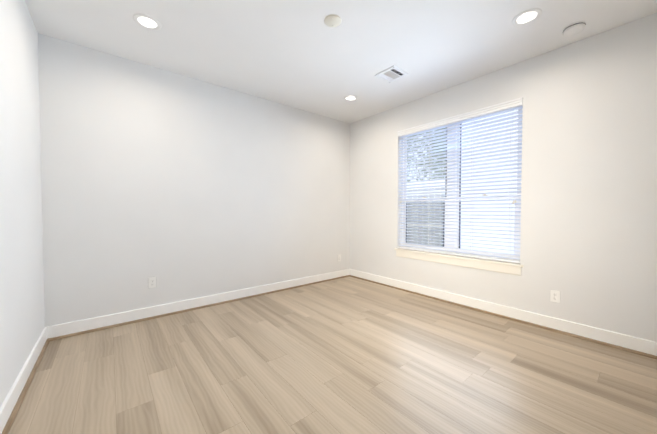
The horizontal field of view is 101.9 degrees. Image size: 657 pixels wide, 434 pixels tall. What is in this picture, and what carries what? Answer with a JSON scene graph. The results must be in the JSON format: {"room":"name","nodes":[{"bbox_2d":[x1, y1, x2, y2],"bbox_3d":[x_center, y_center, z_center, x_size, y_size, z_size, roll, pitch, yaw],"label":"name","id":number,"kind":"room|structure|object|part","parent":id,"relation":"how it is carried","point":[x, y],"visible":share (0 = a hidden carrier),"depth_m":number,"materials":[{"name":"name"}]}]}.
{"room":"empty bedroom","nodes":[
{"label":"empty bedroom","id":0,"kind":"room"},
{"bbox_2d":[0,0,44,406],"bbox_3d":[-1.433,-0.218,0.900,0.140,2.740,3.712,-1,2,-40],"label":"wall","id":1,"kind":"structure","parent":0,"point":[22,320],"depth_m":1.78,"materials":[{"name":"paint"}]},
{"bbox_2d":[0,327,46,433],"bbox_3d":[-1.413,1.086,1.027,0.014,0.127,3.558,-1,2,-40],"label":"baseboard","id":2,"kind":"structure","parent":1,"relation":"attached to","point":[10,400],"depth_m":1.68,"materials":[{"name":"white wood"}]},
{"bbox_2d":[1,340,49,433],"bbox_3d":[-1.398,1.140,1.037,0.020,0.020,3.524,-1,2,-40],"label":"trim","id":3,"kind":"structure","parent":1,"relation":"attached to","point":[9,423],"depth_m":1.70,"materials":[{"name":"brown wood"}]},
{"bbox_2d":[38,33,349,326],"bbox_3d":[-1.132,-0.279,3.645,4.099,2.740,0.140,-1,2,-40],"label":"wall","id":4,"kind":"structure","parent":0,"point":[180,187],"depth_m":3.01,"materials":[{"name":"paint"}]},
{"bbox_2d":[148,276,156,288],"bbox_3d":[-1.927,0.716,2.915,0.077,0.123,0.009,-1,2,-40],"label":"electrical outlet","id":5,"kind":"object","parent":4,"relation":"attached to","point":[152,282],"visible":1,"depth_m":2.91,"materials":[{"name":"white plastic"}]},
{"bbox_2d":[47,269,349,338],"bbox_3d":[-1.083,1.029,3.615,3.819,0.127,0.014,-1,2,-40],"label":"baseboard","id":6,"kind":"structure","parent":4,"relation":"attached to","point":[87,324],"depth_m":3.04,"materials":[{"name":"white wood"}]},
{"bbox_2d":[47,275,349,340],"bbox_3d":[-1.072,1.082,3.603,3.791,0.020,0.020,-1,2,-40],"label":"trim","id":7,"kind":"structure","parent":4,"relation":"attached to","point":[112,326],"depth_m":3.04,"materials":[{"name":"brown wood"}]},
{"bbox_2d":[8,276,656,433],"bbox_3d":[0.050,1.183,2.246,4.099,0.120,3.852,-1,2,-40],"label":"floor","id":8,"kind":"structure","parent":0,"point":[349,355],"depth_m":1.91,"materials":[{"name":"brown wood"}]},
{"bbox_2d":[25,0,656,122],"bbox_3d":[0.050,-1.687,2.182,4.099,0.140,3.852,-1,2,-40],"label":"ceiling","id":9,"kind":"structure","parent":0,"point":[300,54],"depth_m":2.42,"materials":[{"name":"paint"}]},
{"bbox_2d":[133,13,160,30],"bbox_3d":[-1.503,-1.652,2.211,0.197,0.080,0.197,-1,2,-40],"label":"recessed light","id":10,"kind":"object","parent":9,"relation":"in","point":[145,21],"visible":0.85,"depth_m":2.24,"materials":[{"name":"white plastic"}]},
{"bbox_2d":[324,14,341,26],"bbox_3d":[0.035,-1.611,2.196,0.144,0.012,0.144,-1,2,-40],"label":"smoke detector","id":11,"kind":"object","parent":9,"relation":"attached to","point":[332,20],"visible":1,"depth_m":2.18,"materials":[{"name":"beige plastic"}]},
{"bbox_2d":[344,95,357,100],"bbox_3d":[0.312,-1.685,3.696,0.197,0.080,0.197,-1,2,-40],"label":"recessed light","id":12,"kind":"object","parent":9,"relation":"in","point":[350,98],"visible":0.77,"depth_m":3.74,"materials":[{"name":"white plastic"}]},
{"bbox_2d":[374,65,408,82],"bbox_3d":[0.724,-1.631,3.057,0.278,0.011,0.278,-1,2,-40],"label":"ceiling vent","id":13,"kind":"object","parent":9,"relation":"in","point":[391,74],"visible":1,"depth_m":3.04,"materials":[{"name":"white metal"}]},
{"bbox_2d":[512,8,541,25],"bbox_3d":[1.603,-1.650,2.156,0.197,0.080,0.197,-1,2,-40],"label":"recessed light","id":14,"kind":"object","parent":9,"relation":"in","point":[526,17],"visible":0.81,"depth_m":2.18,"materials":[{"name":"white plastic"}]},
{"bbox_2d":[563,21,585,36],"bbox_3d":[2.096,-1.596,2.274,0.144,0.046,0.144,-1,2,-40],"label":"smoke detector","id":15,"kind":"object","parent":9,"relation":"attached to","point":[573,29],"visible":1,"depth_m":2.25,"materials":[{"name":"white plastic"}]},
{"bbox_2d":[350,13,656,341],"bbox_3d":[1.576,-0.275,3.474,0.140,2.740,3.572,-1,2,-40],"label":"wall","id":16,"kind":"structure","parent":0,"point":[588,244],"depth_m":2.53,"materials":[{"name":"paint"}]},
{"bbox_2d":[394,97,522,275],"bbox_3d":[1.577,-0.330,3.442,0.169,1.873,1.617,-1,2,-40],"label":"window","id":17,"kind":"structure","parent":16,"relation":"in","point":[450,252],"depth_m":3.33,"materials":[{"name":"white plastic"}]},
{"bbox_3d":[1.620,-0.394,3.476,0.028,1.631,1.441,-1,2,-40],"label":"glass","id":18,"kind":"part","parent":17,"relation":"part of","materials":[{"name":"clear glass"}]},
{"bbox_2d":[350,269,656,355],"bbox_3d":[1.517,1.032,3.454,0.014,0.127,3.544,-1,2,-40],"label":"baseboard","id":19,"kind":"structure","parent":16,"relation":"attached to","point":[627,341],"depth_m":2.74,"materials":[{"name":"white wood"}]},
{"bbox_2d":[350,275,656,358],"bbox_3d":[1.504,1.086,3.445,0.020,0.020,3.504,-1,2,-40],"label":"trim","id":20,"kind":"structure","parent":16,"relation":"attached to","point":[581,337],"depth_m":2.73,"materials":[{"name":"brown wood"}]},
{"bbox_2d":[550,289,559,302],"bbox_3d":[2.216,0.776,2.606,0.009,0.123,0.077,-1,2,-40],"label":"electrical outlet","id":21,"kind":"object","parent":16,"relation":"attached to","point":[555,296],"visible":1,"depth_m":2.60,"materials":[{"name":"white plastic"}]},
{"label":"outside","id":22,"kind":"structure","parent":0,"visible":0},
{"bbox_2d":[407,110,517,253],"bbox_3d":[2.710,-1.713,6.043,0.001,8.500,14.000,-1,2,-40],"label":"window glass","id":23,"kind":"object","parent":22,"point":[485,231],"depth_m":5.60,"materials":[{"name":"clear glass"}]}
]}

